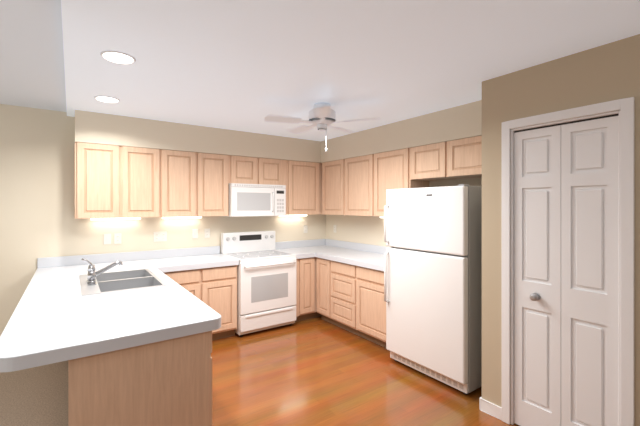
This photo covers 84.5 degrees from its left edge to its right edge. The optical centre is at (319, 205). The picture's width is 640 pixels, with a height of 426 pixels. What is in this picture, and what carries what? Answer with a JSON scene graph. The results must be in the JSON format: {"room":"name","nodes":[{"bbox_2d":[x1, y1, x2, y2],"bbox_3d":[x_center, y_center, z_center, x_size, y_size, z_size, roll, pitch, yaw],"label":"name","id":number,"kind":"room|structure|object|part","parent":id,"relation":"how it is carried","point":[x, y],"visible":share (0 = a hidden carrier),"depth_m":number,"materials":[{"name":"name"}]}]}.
{"room":"kitchen","nodes":[
{"label":"kitchen","id":0,"kind":"room"},
{"bbox_2d":[0,0,66,111],"bbox_3d":[-1.804,-1.054,-0.342,3.264,0.160,7.700,0,0,-35],"label":"ceiling","id":1,"kind":"structure","parent":0,"point":[32,72],"depth_m":2.28,"materials":[{"name":"paint"}]},
{"bbox_2d":[0,360,67,425],"bbox_3d":[-1.789,1.582,-0.332,3.300,0.108,7.700,0,0,-35],"label":"wall","id":2,"kind":"structure","parent":0,"point":[36,396],"depth_m":2.82,"materials":[{"name":"beige paint"}]},
{"bbox_2d":[0,34,639,425],"bbox_3d":[-0.401,0.186,0.649,6.700,2.700,7.700,0,0,-35],"label":"wall","id":3,"kind":"structure","parent":0,"point":[38,184],"depth_m":3.49,"materials":[{"name":"paint"}]},
{"bbox_2d":[75,142,122,218],"bbox_3d":[-2.322,-0.248,3.674,0.390,0.749,0.338,0,0,-35],"label":"upper cabinet","id":4,"kind":"object","parent":3,"relation":"attached to","point":[113,181],"depth_m":3.54,"materials":[{"name":"brown wood"}]},
{"bbox_2d":[91,218,140,219],"bbox_3d":[-2.234,0.141,3.862,0.470,0.027,0.065,0,0,-35],"label":"under-cabinet light","id":5,"kind":"object","parent":4,"relation":"attached to","point":[114,218],"visible":0.79,"depth_m":3.82,"materials":[{"name":"white plastic"}]},
{"bbox_2d":[103,234,110,244],"bbox_3d":[-2.333,0.366,3.864,0.072,0.117,0.014,0,0,-35],"label":"outlet","id":6,"kind":"object","parent":3,"relation":"attached to","point":[106,238],"visible":1,"depth_m":3.86,"materials":[{"name":"white plastic"}]},
{"bbox_2d":[114,233,120,243],"bbox_3d":[-2.253,0.366,3.924,0.072,0.117,0.008,0,0,-35],"label":"electrical outlet","id":7,"kind":"object","parent":3,"relation":"attached to","point":[117,238],"visible":1,"depth_m":3.92,"materials":[{"name":"white plastic"}]},
{"bbox_2d":[123,146,162,217],"bbox_3d":[-2.005,-0.248,3.897,0.385,0.749,0.338,0,0,-35],"label":"upper cabinet","id":8,"kind":"object","parent":3,"relation":"attached to","point":[142,167],"depth_m":3.77,"materials":[{"name":"brown wood"}]},
{"bbox_2d":[153,231,166,241],"bbox_3d":[-1.896,0.366,4.177,0.145,0.117,0.008,0,0,-35],"label":"electrical outlet","id":9,"kind":"object","parent":3,"relation":"attached to","point":[159,236],"visible":1,"depth_m":4.17,"materials":[{"name":"white plastic"}]},
{"bbox_2d":[163,150,198,216],"bbox_3d":[-1.689,-0.248,4.120,0.389,0.749,0.338,0,0,-35],"label":"upper cabinet","id":10,"kind":"object","parent":3,"relation":"attached to","point":[180,168],"depth_m":3.99,"materials":[{"name":"brown wood"}]},
{"bbox_2d":[162,216,201,218],"bbox_3d":[-1.667,0.141,4.263,0.440,0.027,0.065,0,0,-35],"label":"under-cabinet light","id":11,"kind":"object","parent":10,"relation":"attached to","point":[179,217],"visible":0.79,"depth_m":4.21,"materials":[{"name":"white plastic"}]},
{"bbox_2d":[192,229,197,238],"bbox_3d":[-1.561,0.351,4.409,0.072,0.117,0.014,0,0,-35],"label":"outlet","id":12,"kind":"object","parent":3,"relation":"attached to","point":[194,233],"visible":1,"depth_m":4.41,"materials":[{"name":"white plastic"}]},
{"bbox_2d":[204,229,209,237],"bbox_3d":[-1.441,0.351,4.498,0.072,0.117,0.008,0,0,-35],"label":"electrical outlet","id":13,"kind":"object","parent":3,"relation":"attached to","point":[206,233],"visible":1,"depth_m":4.49,"materials":[{"name":"white plastic"}]},
{"bbox_2d":[199,153,230,216],"bbox_3d":[-1.368,-0.248,4.347,0.396,0.749,0.338,0,0,-35],"label":"upper cabinet","id":14,"kind":"object","parent":3,"relation":"attached to","point":[214,169],"depth_m":4.22,"materials":[{"name":"brown wood"}]},
{"bbox_2d":[231,155,258,183],"bbox_3d":[-1.052,-0.248,4.570,0.378,0.749,0.338,0,0,-35],"label":"upper cabinet","id":15,"kind":"object","parent":3,"relation":"attached to","point":[244,170],"depth_m":4.44,"materials":[{"name":"brown wood"}]},
{"bbox_2d":[225,183,285,216],"bbox_3d":[-0.869,-0.070,4.638,0.756,0.411,0.435,0,0,-35],"label":"microwave","id":16,"kind":"object","parent":15,"relation":"attached to","point":[248,200],"visible":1,"depth_m":4.46,"materials":[{"name":"white plastic"}]},
{"bbox_2d":[259,158,286,214],"bbox_3d":[-0.732,-0.248,4.796,0.406,0.749,0.338,0,0,-35],"label":"upper cabinet","id":17,"kind":"object","parent":3,"relation":"attached to","point":[271,171],"depth_m":4.67,"materials":[{"name":"brown wood"}]},
{"bbox_2d":[287,160,318,214],"bbox_3d":[-0.338,-0.248,5.074,0.557,0.749,0.338,0,0,-35],"label":"upper cabinet","id":18,"kind":"object","parent":3,"relation":"attached to","point":[302,177],"depth_m":4.94,"materials":[{"name":"brown wood"}]},
{"bbox_2d":[304,225,307,232],"bbox_3d":[-0.219,0.356,5.360,0.072,0.117,0.008,0,0,-35],"label":"electrical outlet","id":19,"kind":"object","parent":3,"relation":"attached to","point":[305,228],"visible":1,"depth_m":5.36,"materials":[{"name":"white plastic"}]},
{"bbox_2d":[319,163,321,213],"bbox_3d":[0.039,-0.248,5.340,0.367,0.749,0.338,0,0,-35],"label":"upper cabinet","id":20,"kind":"object","parent":3,"relation":"attached to","point":[320,164],"depth_m":5.14,"materials":[{"name":"brown wood"}]},
{"bbox_2d":[322,159,341,214],"bbox_3d":[0.304,-0.248,4.989,0.338,0.749,0.535,0,0,-35],"label":"upper cabinet","id":21,"kind":"object","parent":3,"relation":"attached to","point":[331,170],"depth_m":4.89,"materials":[{"name":"brown wood"}]},
{"bbox_2d":[342,155,369,215],"bbox_3d":[0.618,-0.248,4.545,0.338,0.749,0.552,0,0,-35],"label":"upper cabinet","id":22,"kind":"object","parent":3,"relation":"attached to","point":[357,186],"depth_m":4.48,"materials":[{"name":"brown wood"}]},
{"bbox_2d":[370,148,405,216],"bbox_3d":[0.936,-0.248,4.095,0.338,0.749,0.550,0,0,-35],"label":"upper cabinet","id":23,"kind":"object","parent":3,"relation":"attached to","point":[387,169],"depth_m":4.08,"materials":[{"name":"brown wood"}]},
{"bbox_2d":[406,142,441,187],"bbox_3d":[1.225,-0.248,3.685,0.338,0.749,0.455,0,0,-35],"label":"upper cabinet","id":24,"kind":"object","parent":3,"relation":"attached to","point":[423,163],"depth_m":3.64,"materials":[{"name":"brown wood"}]},
{"bbox_2d":[442,135,481,179],"bbox_3d":[1.532,-0.248,3.250,0.338,0.749,0.610,0,0,-35],"label":"upper cabinet","id":25,"kind":"object","parent":3,"relation":"attached to","point":[461,158],"depth_m":3.27,"materials":[{"name":"brown wood"}]},
{"bbox_2d":[479,397,501,419],"bbox_3d":[2.497,1.491,0.843,0.035,0.090,4.455,0,0,-35],"label":"baseboard","id":26,"kind":"structure","parent":3,"relation":"attached to","point":[490,408],"depth_m":2.58,"materials":[{"name":"white wood"}]},
{"bbox_2d":[514,114,617,132],"bbox_3d":[1.543,-0.518,2.245,0.028,0.010,0.577,0,0,-35],"label":"door track","id":27,"kind":"object","parent":3,"relation":"attached to","point":[568,123],"visible":0.71,"depth_m":2.20,"materials":[{"name":"black metal"}]},
{"bbox_2d":[514,116,617,425],"bbox_3d":[1.521,0.506,2.230,0.088,2.036,0.577,0,0,-35],"label":"closet door","id":28,"kind":"structure","parent":27,"relation":"hanging from","point":[565,274],"depth_m":2.21,"materials":[{"name":"white paint"}]},
{"bbox_3d":[1.424,0.606,2.338,0.054,0.052,0.052,0,0,-35],"label":"knob","id":29,"kind":"part","parent":28,"relation":"part of","materials":[{"name":"silver metal"}]},
{"bbox_2d":[502,97,634,425],"bbox_3d":[1.556,0.469,2.254,0.128,2.133,0.725,0,0,-35],"label":"door frame","id":30,"kind":"structure","parent":3,"relation":"attached to","point":[624,109],"depth_m":1.98,"materials":[{"name":"white wood"}]},
{"bbox_2d":[61,0,639,140],"bbox_3d":[0.933,-1.034,1.590,3.436,0.200,7.700,0,0,-35],"label":"ceiling","id":31,"kind":"structure","parent":0,"point":[244,65],"depth_m":2.15,"materials":[{"name":"paint"}]},
{"bbox_2d":[94,96,119,102],"bbox_3d":[-1.861,-0.930,3.082,0.196,0.008,0.196,0,0,-35],"label":"recessed light","id":32,"kind":"object","parent":31,"relation":"in","point":[108,99],"visible":0.94,"depth_m":3.07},
{"bbox_2d":[100,51,135,63],"bbox_3d":[-1.268,-0.930,2.215,0.196,0.008,0.196,0,0,-35],"label":"recessed light","id":33,"kind":"object","parent":31,"relation":"in","point":[118,57],"visible":1,"depth_m":2.20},
{"bbox_2d":[264,103,380,150],"bbox_3d":[-0.004,-0.718,3.287,1.036,0.430,0.999,0,0,-35],"label":"ceiling fan","id":34,"kind":"object","parent":31,"relation":"hanging from","point":[322,116],"visible":1,"depth_m":3.18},
{"bbox_2d":[211,316,519,425],"bbox_3d":[0.948,1.586,1.600,3.400,0.100,7.700,0,0,-35],"label":"floor","id":35,"kind":"structure","parent":0,"point":[318,371],"depth_m":2.99,"materials":[{"name":"brown wood"}]},
{"bbox_2d":[68,331,211,425],"bbox_3d":[-0.989,1.109,1.953,0.658,0.852,0.470,0,0,-35],"label":"base cabinet","id":36,"kind":"object","parent":35,"relation":"on","point":[165,383],"visible":0.42,"depth_m":1.74,"materials":[{"name":"brown wood"}]},
{"bbox_2d":[0,251,220,372],"bbox_3d":[-1.674,0.602,2.748,0.990,0.160,2.598,0,0,-35],"label":"countertop","id":37,"kind":"structure","parent":36,"relation":"on","point":[56,316],"depth_m":1.98,"materials":[{"name":"laminate"}]},
{"bbox_2d":[81,258,122,285],"bbox_3d":[-1.774,0.517,2.874,0.289,0.202,0.250,0,0,-35],"label":"faucet","id":38,"kind":"object","parent":37,"relation":"on","point":[92,275],"visible":1,"depth_m":2.82,"materials":[{"name":"silver metal"}]},
{"bbox_2d":[79,269,167,295],"bbox_3d":[-1.669,0.709,2.948,0.560,0.181,0.890,0,0,-35],"label":"sink","id":39,"kind":"object","parent":37,"relation":"in","point":[116,281],"visible":0.35,"depth_m":2.98,"materials":[{"name":"silver metal"}]},
{"bbox_2d":[163,268,202,301],"bbox_3d":[-1.683,1.109,3.953,0.506,0.852,0.618,0,0,-35],"label":"base cabinet","id":40,"kind":"object","parent":35,"relation":"on","point":[190,280],"depth_m":3.79,"materials":[{"name":"brown wood"}]},
{"bbox_2d":[203,265,236,339],"bbox_3d":[-1.304,1.109,4.221,0.423,0.852,0.618,0,0,-35],"label":"base cabinet","id":41,"kind":"object","parent":35,"relation":"on","point":[214,288],"depth_m":4.00,"materials":[{"name":"brown wood"}]},
{"bbox_2d":[80,251,147,262],"bbox_3d":[-2.119,0.602,3.587,0.510,0.160,0.713,0,0,-35],"label":"countertop","id":42,"kind":"structure","parent":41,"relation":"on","point":[93,258],"depth_m":3.88,"materials":[{"name":"laminate"}]},
{"bbox_2d":[149,246,238,269],"bbox_3d":[-1.458,0.602,4.053,0.869,0.160,0.713,0,0,-35],"label":"countertop","id":43,"kind":"structure","parent":41,"relation":"on","point":[196,257],"depth_m":4.15,"materials":[{"name":"laminate"}]},
{"bbox_2d":[221,231,295,336],"bbox_3d":[-0.777,0.943,4.508,0.756,1.184,0.713,0,0,-35],"label":"stove","id":44,"kind":"object","parent":35,"relation":"on","point":[266,284],"visible":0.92,"depth_m":4.30,"materials":[{"name":"white metal"}]},
{"bbox_2d":[295,257,314,321],"bbox_3d":[-0.377,1.109,4.875,0.309,0.852,0.618,0,0,-35],"label":"base cabinet","id":45,"kind":"object","parent":35,"relation":"on","point":[305,267],"depth_m":4.64,"materials":[{"name":"brown wood"}]},
{"bbox_2d":[275,240,311,258],"bbox_3d":[-0.380,0.602,4.857,0.283,0.160,0.643,0,0,-35],"label":"countertop","id":46,"kind":"structure","parent":45,"relation":"on","point":[302,250],"depth_m":5.07,"materials":[{"name":"laminate"}]},
{"bbox_2d":[315,257,321,317],"bbox_3d":[0.009,1.109,5.148,0.638,0.852,0.618,0,0,-35],"label":"base cabinet","id":47,"kind":"object","parent":35,"relation":"on","point":[316,314],"depth_m":4.75,"materials":[{"name":"brown wood"}]},
{"bbox_2d":[317,257,328,321],"bbox_3d":[0.289,1.109,4.768,0.618,0.852,0.317,0,0,-35],"label":"base cabinet","id":48,"kind":"object","parent":35,"relation":"on","point":[322,264],"depth_m":4.60,"materials":[{"name":"brown wood"}]},
{"bbox_2d":[329,260,352,332],"bbox_3d":[0.521,1.109,4.439,0.618,0.852,0.490,0,0,-35],"label":"base cabinet","id":49,"kind":"object","parent":35,"relation":"on","point":[350,297],"depth_m":4.29,"materials":[{"name":"brown wood"}]},
{"bbox_2d":[353,265,385,347],"bbox_3d":[0.836,1.109,3.994,0.618,0.852,0.600,0,0,-35],"label":"base cabinet","id":50,"kind":"object","parent":35,"relation":"on","point":[369,305],"depth_m":3.89,"materials":[{"name":"brown wood"}]},
{"bbox_2d":[300,239,387,270],"bbox_3d":[0.405,0.602,4.564,0.663,0.160,2.028,0,0,-35],"label":"countertop","id":51,"kind":"structure","parent":50,"relation":"on","point":[358,254],"depth_m":4.61,"materials":[{"name":"laminate"}]},
{"bbox_2d":[384,184,481,394],"bbox_3d":[1.171,0.681,3.325,0.784,1.708,0.850,0,0,-35],"label":"refrigerator","id":52,"kind":"object","parent":35,"relation":"on","point":[433,272],"visible":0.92,"depth_m":2.99,"materials":[{"name":"white plastic"}]}
]}

